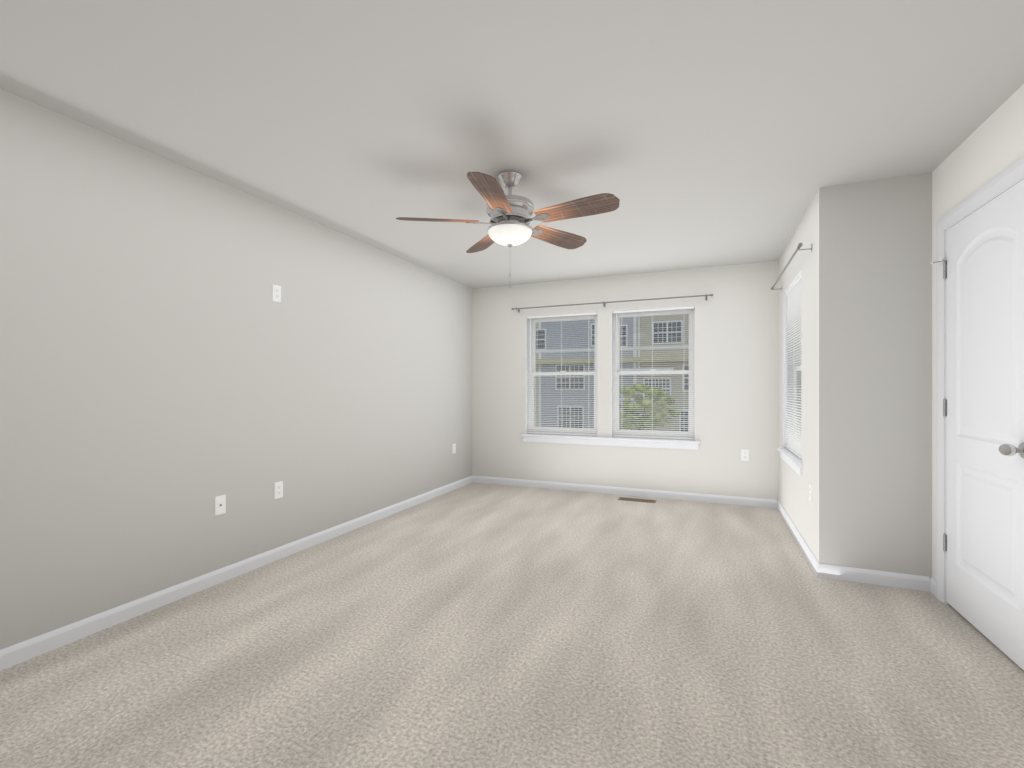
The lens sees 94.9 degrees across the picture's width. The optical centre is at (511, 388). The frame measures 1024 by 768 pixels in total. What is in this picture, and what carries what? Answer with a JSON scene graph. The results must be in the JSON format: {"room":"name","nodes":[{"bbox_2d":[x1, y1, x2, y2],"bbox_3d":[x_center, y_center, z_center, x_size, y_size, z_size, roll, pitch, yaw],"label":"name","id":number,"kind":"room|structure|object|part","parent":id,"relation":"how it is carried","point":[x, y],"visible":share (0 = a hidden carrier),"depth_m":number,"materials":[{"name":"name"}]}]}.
{"room":"empty bedroom","nodes":[
{"label":"empty bedroom","id":0,"kind":"room"},
{"bbox_2d":[0,89,472,670],"bbox_3d":[-1.723,-0.040,3.137,0.134,2.440,6.110,0,0,23],"label":"wall","id":1,"kind":"structure","parent":0,"point":[170,369],"depth_m":2.64,"materials":[{"name":"beige paint"}]},
{"bbox_2d":[214,494,225,515],"bbox_3d":[-1.773,0.710,2.861,0.014,0.114,0.070,0,0,23],"label":"electrical outlet","id":2,"kind":"object","parent":1,"relation":"attached to","point":[219,505],"visible":1,"depth_m":2.86,"materials":[{"name":"white plastic"}]},
{"bbox_2d":[272,284,280,302],"bbox_3d":[-1.620,-0.655,3.238,0.007,0.114,0.070,0,0,23],"label":"electrical outlet","id":3,"kind":"object","parent":1,"relation":"attached to","point":[276,293],"visible":1,"depth_m":3.23,"materials":[{"name":"white plastic"}]},
{"bbox_2d":[274,481,282,498],"bbox_3d":[-1.614,0.703,3.253,0.007,0.114,0.070,0,0,23],"label":"electrical outlet","id":4,"kind":"object","parent":1,"relation":"attached to","point":[278,489],"visible":1,"depth_m":3.25,"materials":[{"name":"white plastic"}]},
{"bbox_2d":[0,482,1023,767],"bbox_3d":[0.172,1.280,2.414,4.550,0.200,6.590,0,0,23],"label":"floor","id":5,"kind":"structure","parent":0,"point":[472,624],"depth_m":2.02,"materials":[{"name":"beige carpet"}]},
{"bbox_2d":[618,497,656,502],"bbox_3d":[1.320,1.177,4.960,0.384,0.005,0.124,0,0,23],"label":"floor vent","id":6,"kind":"object","parent":5,"relation":"in","point":[636,500],"visible":1,"depth_m":4.94,"materials":[{"name":"brown metal"}]},
{"bbox_2d":[0,0,1023,288],"bbox_3d":[0.172,-1.360,2.414,4.550,0.200,6.590,0,0,23],"label":"ceiling","id":7,"kind":"structure","parent":0,"point":[690,134],"depth_m":2.07,"materials":[{"name":"grey paint"}]},
{"bbox_2d":[396,171,619,252],"bbox_3d":[0.009,-0.927,2.754,1.252,0.665,1.259,0,0,23],"label":"ceiling fan","id":8,"kind":"object","parent":7,"relation":"hanging from","point":[509,214],"visible":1,"depth_m":2.68,"materials":[{"name":"brown wood"}]},
{"bbox_3d":[-0.435,-0.984,2.747,0.480,0.046,0.152,0,0,-6],"label":"blade","id":9,"kind":"part","parent":8,"relation":"part of","materials":[{"name":"brown wood"}]},
{"bbox_3d":[-0.183,-0.984,3.179,0.152,0.046,0.480,0,0,-24],"label":"blade","id":10,"kind":"part","parent":8,"relation":"part of","materials":[{"name":"brown wood"}]},
{"bbox_3d":[-0.102,-0.984,2.374,0.152,0.046,0.480,0,0,12],"label":"blade","id":11,"kind":"part","parent":8,"relation":"part of","materials":[{"name":"brown wood"}]},
{"bbox_3d":[-0.012,-0.927,2.789,0.287,0.665,0.287,0,0,23],"label":"motor","id":12,"kind":"part","parent":8,"relation":"part of","materials":[{"name":"silver metal"}]},
{"bbox_3d":[-0.012,-0.893,2.789,0.264,0.081,0.264,0,0,23],"label":"lamp shade","id":13,"kind":"part","parent":8,"relation":"part of","materials":[{"name":"white glass"}]},
{"bbox_3d":[0.305,-0.984,3.072,0.480,0.046,0.152,0,0,-42],"label":"blade","id":14,"kind":"part","parent":8,"relation":"part of","materials":[{"name":"brown wood"}]},
{"bbox_3d":[0.355,-0.984,2.575,0.480,0.046,0.152,0,0,30],"label":"blade","id":15,"kind":"part","parent":8,"relation":"part of","materials":[{"name":"brown wood"}]},
{"bbox_2d":[472,261,778,507],"bbox_3d":[1.100,-0.040,5.373,3.790,2.440,0.214,0,0,23],"label":"wall","id":16,"kind":"structure","parent":0,"point":[736,362],"depth_m":5.06,"materials":[{"name":"beige paint"}]},
{"bbox_2d":[526,311,597,433],"bbox_3d":[0.586,-0.165,5.531,0.878,1.424,0.085,0,0,23],"label":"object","id":17,"kind":"object","parent":16,"relation":"attached to","point":[527,367],"depth_m":5.70,"materials":[{"name":"white"}]},
{"bbox_2d":[527,312,597,435],"bbox_3d":[0.579,-0.168,5.514,0.858,1.405,0.040,0,0,23],"label":"blind","id":18,"kind":"object","parent":16,"relation":"attached to","point":[588,340],"visible":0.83,"depth_m":5.50,"materials":[{"name":"white plastic"}]},
{"bbox_2d":[521,433,699,442],"bbox_3d":[1.052,0.559,5.314,1.994,0.024,0.129,0,0,23],"label":"stool","id":19,"kind":"object","parent":16,"relation":"attached to","point":[617,438],"visible":0.83,"depth_m":5.25,"materials":[{"name":"white"}]},
{"bbox_2d":[523,436,697,449],"bbox_3d":[1.041,0.606,5.287,1.964,0.070,0.017,0,0,23],"label":"apron","id":20,"kind":"object","parent":16,"relation":"attached to","point":[668,445],"visible":0.89,"depth_m":5.24,"materials":[{"name":"white"}]},
{"bbox_2d":[529,307,694,439],"bbox_3d":[1.097,-0.165,5.422,1.904,1.424,0.105,0,0,23],"label":"window","id":21,"kind":"structure","parent":16,"relation":"in","point":[617,372],"depth_m":5.34,"materials":[{"name":"white plastic"}]},
{"bbox_3d":[0.623,-0.165,5.619,0.878,1.424,0.105,0,0,23],"label":"frame","id":22,"kind":"part","parent":21,"relation":"part of","materials":[{"name":"white plastic"}]},
{"bbox_3d":[1.571,-0.165,5.225,0.878,1.424,0.105,0,0,23],"label":"frame","id":23,"kind":"part","parent":21,"relation":"part of","materials":[{"name":"white plastic"}]},
{"bbox_2d":[612,306,693,438],"bbox_3d":[1.527,-0.168,5.120,0.858,1.405,0.040,0,0,23],"label":"blind","id":24,"kind":"object","parent":16,"relation":"attached to","point":[653,309],"visible":0.88,"depth_m":5.13,"materials":[{"name":"white plastic"}]},
{"bbox_2d":[611,305,694,436],"bbox_3d":[1.534,-0.165,5.137,0.878,1.424,0.085,0,0,23],"label":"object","id":25,"kind":"object","parent":16,"relation":"attached to","point":[686,305],"depth_m":5.27,"materials":[{"name":"white"}]},
{"bbox_2d":[512,243,811,312],"bbox_3d":[1.004,-0.947,4.405,2.822,0.056,1.675,0,0,23],"label":"curtain rod","id":26,"kind":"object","parent":16,"relation":"attached to","point":[603,302],"depth_m":4.96,"materials":[{"name":"silver metal"}]},
{"bbox_2d":[741,449,748,460],"bbox_3d":[2.353,0.672,4.747,0.070,0.114,0.007,0,0,23],"label":"outlet","id":27,"kind":"object","parent":16,"relation":"attached to","point":[744,454],"visible":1,"depth_m":4.75,"materials":[{"name":"white plastic"}]},
{"bbox_2d":[777,200,819,576],"bbox_3d":[2.362,-0.040,3.751,0.214,2.440,1.839,0,0,23],"label":"wall","id":28,"kind":"structure","parent":0,"point":[796,502],"depth_m":3.43,"materials":[{"name":"beige paint"}]},
{"bbox_2d":[777,447,802,466],"bbox_3d":[2.353,0.566,3.920,0.129,0.024,1.032,0,0,23],"label":"stool","id":29,"kind":"object","parent":28,"relation":"attached to","point":[793,458],"visible":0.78,"depth_m":3.83,"materials":[{"name":"white"}]},
{"bbox_2d":[780,452,802,475],"bbox_3d":[2.326,0.613,3.931,0.017,0.070,1.002,0,0,23],"label":"apron","id":30,"kind":"object","parent":28,"relation":"attached to","point":[799,470],"visible":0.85,"depth_m":3.77,"materials":[{"name":"white"}]},
{"bbox_2d":[783,270,801,447],"bbox_3d":[2.373,-0.166,3.911,0.085,1.439,0.942,0,0,23],"label":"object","id":31,"kind":"object","parent":28,"relation":"attached to","point":[786,372],"visible":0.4,"depth_m":4.35,"materials":[{"name":"white"}]},
{"bbox_2d":[784,274,801,458],"bbox_3d":[2.357,-0.168,3.918,0.040,1.420,0.922,0,0,23],"label":"blind","id":32,"kind":"object","parent":28,"relation":"attached to","point":[793,293],"visible":0.73,"depth_m":3.96,"materials":[{"name":"white plastic"}]},
{"bbox_2d":[794,302,800,444],"bbox_3d":[2.461,-0.166,3.875,0.105,1.439,0.942,0,0,23],"label":"window","id":33,"kind":"structure","parent":28,"relation":"in","point":[796,377],"depth_m":4.28,"materials":[{"name":"white plastic"}]},
{"bbox_2d":[809,483,811,501],"bbox_3d":[2.021,0.704,3.183,0.007,0.114,0.070,0,0,23],"label":"outlet","id":34,"kind":"object","parent":28,"relation":"attached to","point":[810,492],"visible":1,"depth_m":3.17,"materials":[{"name":"white plastic"}]},
{"bbox_2d":[813,172,931,591],"bbox_3d":[2.278,-0.040,2.906,0.680,2.440,0.214,0,0,23],"label":"wall","id":35,"kind":"structure","parent":0,"point":[872,375],"depth_m":2.84,"materials":[{"name":"beige paint"}]},
{"bbox_2d":[930,84,1023,596],"bbox_3d":[1.671,-0.040,0.737,0.134,2.440,4.285,0,0,23],"label":"wall","id":36,"kind":"structure","parent":0,"point":[991,147],"depth_m":2.35,"materials":[{"name":"beige paint"}]},
{"bbox_2d":[931,179,1023,669],"bbox_3d":[2.219,0.150,2.249,0.113,2.032,0.805,0,0,23],"label":"door","id":37,"kind":"structure","parent":36,"relation":"in","point":[985,416],"depth_m":2.20,"materials":[{"name":"white wood"}]},
{"bbox_3d":[2.211,0.093,2.271,0.080,1.602,0.771,0,0,23],"label":"door hardware","id":38,"kind":"part","parent":37,"relation":"part of","materials":[{"name":"silver metal"}]},
{"bbox_2d":[936,157,1023,603],"bbox_3d":[2.279,0.117,2.201,0.136,2.127,0.924,0,0,23],"label":"door frame","id":39,"kind":"structure","parent":36,"relation":"attached to","point":[1005,179],"depth_m":2.59,"materials":[{"name":"white wood"}]},
{"label":"outside","id":40,"kind":"structure","parent":0,"visible":0},
{"bbox_3d":[2.180,7.230,25.401,110.000,0.300,36.000,0,0,23],"label":"ground","id":41,"kind":"structure","parent":40,"visible":0},
{"bbox_2d":[535,314,688,430],"bbox_3d":[6.942,-0.770,36.850,72.000,15.700,10.000,0,0,23],"label":"buildings","id":42,"kind":"structure","parent":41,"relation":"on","point":[673,388],"depth_m":32.52,"materials":[{"name":"grey"}]},
{"bbox_2d":[620,384,680,429],"bbox_3d":[4.291,3.453,15.902,2.671,7.256,2.554,0,0,23],"label":"tree","id":43,"kind":"object","parent":41,"relation":"on","point":[648,401],"depth_m":15.37,"materials":[{"name":"green plant"}]}
]}

